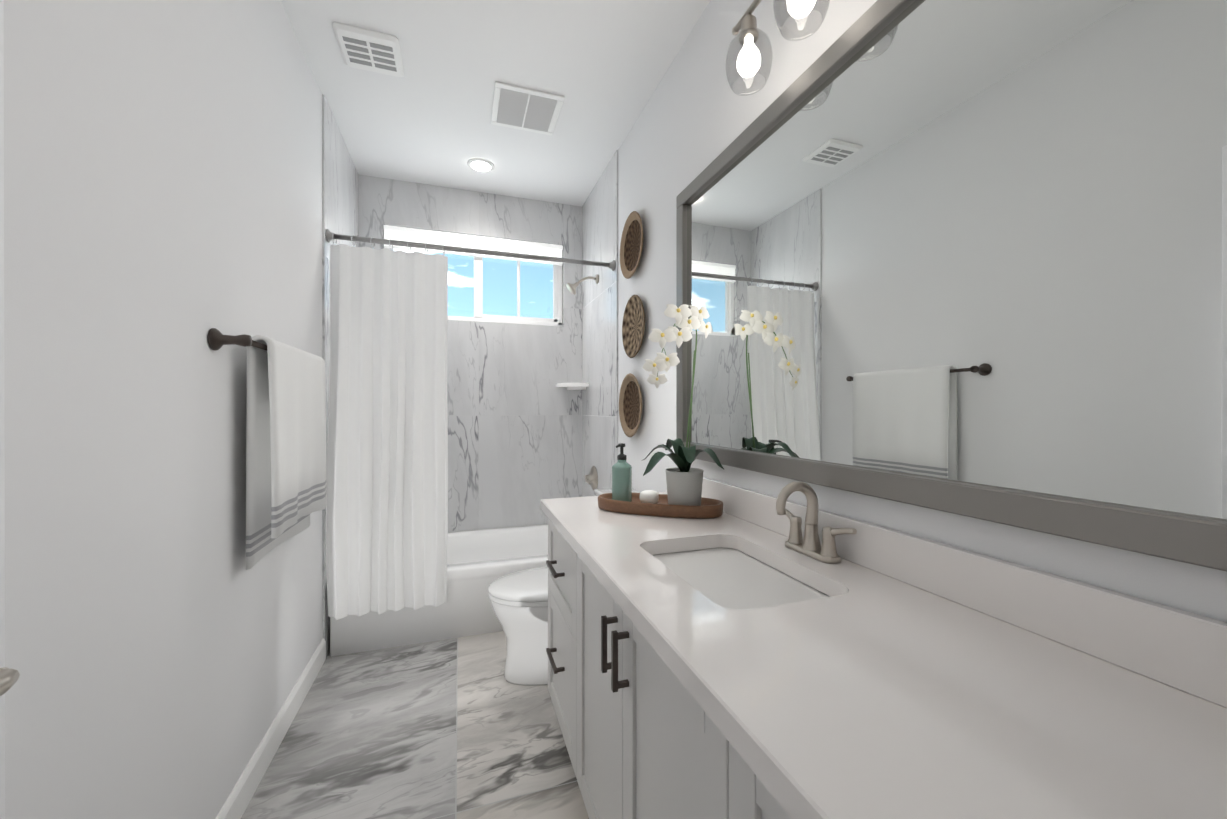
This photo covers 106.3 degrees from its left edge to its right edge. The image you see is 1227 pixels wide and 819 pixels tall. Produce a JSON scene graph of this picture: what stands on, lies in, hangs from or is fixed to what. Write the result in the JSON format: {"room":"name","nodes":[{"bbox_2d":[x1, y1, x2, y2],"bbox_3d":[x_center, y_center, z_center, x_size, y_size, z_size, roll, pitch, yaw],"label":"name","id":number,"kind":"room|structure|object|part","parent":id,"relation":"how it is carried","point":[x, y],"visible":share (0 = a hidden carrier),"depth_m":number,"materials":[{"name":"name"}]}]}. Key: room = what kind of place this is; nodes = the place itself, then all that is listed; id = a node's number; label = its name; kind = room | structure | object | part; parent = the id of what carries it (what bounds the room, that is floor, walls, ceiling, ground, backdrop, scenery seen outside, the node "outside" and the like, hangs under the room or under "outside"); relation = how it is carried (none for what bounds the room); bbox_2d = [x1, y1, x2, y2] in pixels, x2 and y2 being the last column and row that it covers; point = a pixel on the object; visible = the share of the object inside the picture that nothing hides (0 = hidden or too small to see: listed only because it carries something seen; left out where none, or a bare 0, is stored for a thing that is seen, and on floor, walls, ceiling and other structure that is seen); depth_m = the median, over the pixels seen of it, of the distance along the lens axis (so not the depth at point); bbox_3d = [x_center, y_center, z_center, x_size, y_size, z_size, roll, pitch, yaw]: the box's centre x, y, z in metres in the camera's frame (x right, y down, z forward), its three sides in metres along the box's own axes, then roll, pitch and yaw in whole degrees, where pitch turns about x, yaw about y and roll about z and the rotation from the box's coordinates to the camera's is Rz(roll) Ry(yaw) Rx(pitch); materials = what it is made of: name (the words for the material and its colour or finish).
{"room":"bathroom","nodes":[
{"label":"bathroom","id":0,"kind":"room"},
{"bbox_2d":[4,0,358,818],"bbox_3d":[-1.175,-0.156,1.350,0.130,2.743,3.690,0,0,-19],"label":"wall","id":1,"kind":"structure","parent":0,"point":[162,188],"depth_m":0.99,"materials":[{"name":"white paint"}]},
{"bbox_2d":[208,328,326,569],"bbox_3d":[-1.140,0.130,1.608,0.117,0.701,0.795,0,0,-19],"label":"towel rail","id":2,"kind":"object","parent":1,"relation":"attached to","point":[286,460],"visible":1,"depth_m":1.46,"materials":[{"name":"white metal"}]},
{"bbox_2d":[246,335,326,569],"bbox_3d":[-1.132,0.130,1.637,0.084,0.701,0.575,0,0,-19],"label":"towel","id":3,"kind":"object","parent":2,"relation":"hanging from","point":[286,456],"depth_m":1.47,"materials":[{"name":"fabric"}]},
{"bbox_2d":[215,638,325,818],"bbox_3d":[-0.987,1.165,0.987,0.014,0.102,2.635,0,0,-19],"label":"baseboard","id":4,"kind":"structure","parent":1,"relation":"attached to","point":[236,803],"depth_m":1.59,"materials":[{"name":"white wood"}]},
{"bbox_2d":[326,229,614,619],"bbox_3d":[-0.693,0.053,2.476,1.496,1.892,0.156,0,0,-19],"label":"shower curtain","id":5,"kind":"object","parent":1,"relation":"attached to","point":[387,502],"visible":0.98,"depth_m":2.31,"materials":[{"name":"white fabric"}]},
{"bbox_3d":[-0.708,-0.861,2.518,1.496,0.064,0.064,0,0,-19],"label":"rod","id":6,"kind":"part","parent":5,"relation":"part of","materials":[{"name":"grey metal"}]},
{"bbox_2d":[241,631,588,818],"bbox_3d":[-0.403,1.265,1.611,1.760,0.100,3.690,0,0,-19],"label":"floor","id":7,"kind":"structure","parent":0,"point":[458,728],"depth_m":1.66,"materials":[{"name":"tile"}]},
{"bbox_2d":[330,524,547,656],"bbox_3d":[-0.820,1.028,2.857,1.494,0.370,0.796,0,0,-19],"label":"bathtub","id":8,"kind":"object","parent":7,"relation":"on","point":[479,562],"visible":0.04,"depth_m":2.46,"materials":[{"name":"white ceramic"}]},
{"bbox_2d":[488,488,640,685],"bbox_3d":[-0.197,0.817,2.170,0.767,0.795,0.450,0,0,-19],"label":"toilet","id":9,"kind":"object","parent":7,"relation":"on","point":[519,601],"visible":0.15,"depth_m":2.02,"materials":[{"name":"white ceramic"}]},
{"bbox_2d":[541,509,799,818],"bbox_3d":[0.284,0.806,1.014,0.592,0.820,1.876,0,0,-19],"label":"bathroom vanity","id":10,"kind":"object","parent":7,"relation":"on","point":[639,742],"depth_m":0.94,"materials":[{"name":"grey paint"}]},
{"bbox_2d":[540,492,1226,818],"bbox_3d":[0.287,0.375,1.019,0.583,0.038,1.884,0,0,-19],"label":"countertop","id":11,"kind":"structure","parent":10,"relation":"on","point":[875,695],"depth_m":0.57,"materials":[{"name":"white stone"}]},
{"bbox_2d":[598,493,722,518],"bbox_3d":[0.157,0.333,1.610,0.383,0.042,0.330,0,0,-19],"label":"tray","id":12,"kind":"object","parent":11,"relation":"on","point":[707,508],"visible":0.79,"depth_m":1.53,"materials":[{"name":"brown wood"}]},
{"bbox_2d":[611,443,631,501],"bbox_3d":[0.030,0.226,1.655,0.075,0.208,0.075,0,0,-19],"label":"soap dispenser","id":13,"kind":"object","parent":12,"relation":"on","point":[621,479],"visible":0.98,"depth_m":1.63,"materials":[{"name":"green glass"}]},
{"bbox_2d":[640,490,658,502],"bbox_3d":[0.126,0.309,1.626,0.068,0.042,0.068,0,0,-19],"label":"soap bar","id":14,"kind":"object","parent":12,"relation":"on","point":[649,496],"visible":0.88,"depth_m":1.60,"materials":[{"name":"white"}]},
{"bbox_2d":[641,304,724,505],"bbox_3d":[0.216,-0.011,1.544,0.288,0.682,0.260,0,0,-19],"label":"potted orchid","id":15,"kind":"object","parent":12,"relation":"on","point":[684,481],"visible":1,"depth_m":1.52,"materials":[{"name":"white plant"}]},
{"bbox_2d":[656,541,827,604],"bbox_3d":[0.270,0.459,1.065,0.320,0.154,0.474,0,0,-19],"label":"sink","id":16,"kind":"object","parent":11,"relation":"in","point":[736,576],"depth_m":1.10,"materials":[{"name":"white ceramic"}]},
{"bbox_2d":[776,481,856,563],"bbox_3d":[0.454,0.266,1.127,0.128,0.179,0.250,0,0,-19],"label":"faucet","id":17,"kind":"object","parent":11,"relation":"on","point":[809,545],"visible":1,"depth_m":1.12,"materials":[{"name":"silver metal"}]},
{"bbox_2d":[359,175,581,531],"bbox_3d":[-0.968,-0.159,3.297,1.760,2.743,0.130,0,0,-19],"label":"wall","id":18,"kind":"structure","parent":0,"point":[514,435],"depth_m":3.29,"materials":[{"name":"stone"}]},
{"bbox_2d":[384,247,562,326],"bbox_3d":[-0.964,-0.922,3.281,1.216,0.606,0.091,0,0,-19],"label":"window","id":19,"kind":"structure","parent":18,"relation":"in","point":[480,316],"depth_m":3.36,"materials":[{"name":"white plastic"}]},
{"bbox_2d":[384,225,562,264],"bbox_3d":[-0.956,-1.153,3.254,1.208,0.140,0.032,0,0,-19],"label":"window blind","id":20,"kind":"object","parent":19,"relation":"attached to","point":[458,240],"visible":0.71,"depth_m":3.23,"materials":[{"name":"white"}]},
{"bbox_2d":[281,0,709,206],"bbox_3d":[-0.403,-1.578,1.607,1.760,0.100,3.690,0,0,-19],"label":"ceiling","id":21,"kind":"structure","parent":0,"point":[601,66],"depth_m":2.14,"materials":[{"name":"white paint"}]},
{"bbox_2d":[333,22,403,76],"bbox_3d":[-1.033,-1.519,1.960,0.240,0.018,0.240,0,0,-19],"label":"ceiling vent","id":22,"kind":"object","parent":21,"relation":"in","point":[369,50],"visible":1,"depth_m":1.93,"materials":[{"name":"white"}]},
{"bbox_2d":[467,158,493,172],"bbox_3d":[-0.829,-1.524,2.877,0.164,0.010,0.164,0,0,-19],"label":"recessed light","id":23,"kind":"object","parent":21,"relation":"in","point":[480,165],"visible":1,"depth_m":2.87,"materials":[{"name":"white"}]},
{"bbox_2d":[490,81,563,134],"bbox_3d":[-0.447,-1.522,2.347,0.330,0.012,0.330,0,0,-19],"label":"ceiling vent","id":24,"kind":"object","parent":21,"relation":"in","point":[523,108],"visible":1,"depth_m":2.32,"materials":[{"name":"white"}]},
{"bbox_2d":[582,0,1226,621],"bbox_3d":[0.370,-0.157,1.868,0.130,2.743,3.690,0,0,-19],"label":"wall","id":25,"kind":"structure","parent":0,"point":[696,118],"depth_m":1.83,"materials":[{"name":"white paint"}]},
{"bbox_2d":[556,382,588,389],"bbox_3d":[-0.301,-0.169,3.345,0.200,0.048,0.200,0,0,-19],"label":"corner shelf","id":26,"kind":"object","parent":25,"relation":"attached to","point":[576,386],"visible":1,"depth_m":3.31,"materials":[{"name":"white ceramic"}]},
{"bbox_2d":[566,274,598,490],"bbox_3d":[-0.226,-0.074,3.103,0.213,1.655,0.209,0,0,-19],"label":"shower head","id":27,"kind":"object","parent":25,"relation":"attached to","point":[591,478],"visible":0.79,"depth_m":3.08},
{"bbox_3d":[-0.207,-0.830,3.045,0.213,0.145,0.088,0,0,-19],"label":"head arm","id":28,"kind":"part","parent":27,"relation":"part of"},
{"bbox_2d":[619,373,641,436],"bbox_3d":[0.099,-0.022,2.433,0.039,0.338,0.338,0,-36,-19],"label":"hanging basket","id":29,"kind":"object","parent":25,"relation":"attached to","point":[630,404],"visible":1,"depth_m":2.47,"materials":[{"name":"brown wicker"}]},
{"bbox_2d":[620,211,642,278],"bbox_3d":[0.103,-0.861,2.423,0.037,0.338,0.338,0,27,-19],"label":"hanging basket","id":30,"kind":"object","parent":25,"relation":"attached to","point":[631,245],"visible":1,"depth_m":2.45,"materials":[{"name":"brown wicker"}]},
{"bbox_2d":[622,295,644,357],"bbox_3d":[0.111,-0.434,2.414,0.029,0.328,0.328,0,-36,-19],"label":"hanging basket","id":31,"kind":"object","parent":25,"relation":"attached to","point":[633,326],"visible":1,"depth_m":2.43,"materials":[{"name":"brown wicker"}]},
{"bbox_2d":[725,0,829,95],"bbox_3d":[0.471,-1.041,1.099,0.182,0.262,0.572,0,0,-19],"label":"sconce","id":32,"kind":"object","parent":25,"relation":"attached to","point":[749,62],"visible":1,"depth_m":1.26,"materials":[{"name":"glass"}]},
{"bbox_2d":[676,0,1226,571],"bbox_3d":[0.559,-0.347,1.072,0.034,1.074,1.780,0,0,-19],"label":"mirror","id":33,"kind":"object","parent":25,"relation":"attached to","point":[968,258],"visible":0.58,"depth_m":0.80,"materials":[{"name":"silver metal"}]},
{"bbox_2d":[701,477,1226,708],"bbox_3d":[0.554,0.307,1.107,0.020,0.098,1.882,0,0,-19],"label":"backsplash","id":34,"kind":"structure","parent":25,"relation":"attached to","point":[1183,649],"depth_m":0.72,"materials":[{"name":"white stone"}]},
{"bbox_3d":[0.165,-0.154,-0.083,1.760,2.743,0.120,0,0,-19],"label":"wall","id":35,"kind":"structure","parent":0,"visible":0},
{"bbox_2d":[0,0,4,818],"bbox_3d":[-0.649,0.191,0.164,0.039,2.030,0.810,0,0,-15],"label":"door","id":36,"kind":"structure","parent":35,"relation":"in","point":[2,632],"depth_m":0.56,"materials":[{"name":"white"}]},
{"bbox_2d":[0,667,19,695],"bbox_3d":[-0.671,0.295,0.457,0.074,0.064,0.162,0,0,-19],"label":"door handle","id":37,"kind":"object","parent":36,"relation":"attached to","point":[9,678],"depth_m":0.49,"materials":[{"name":"silver metal"}]}
]}

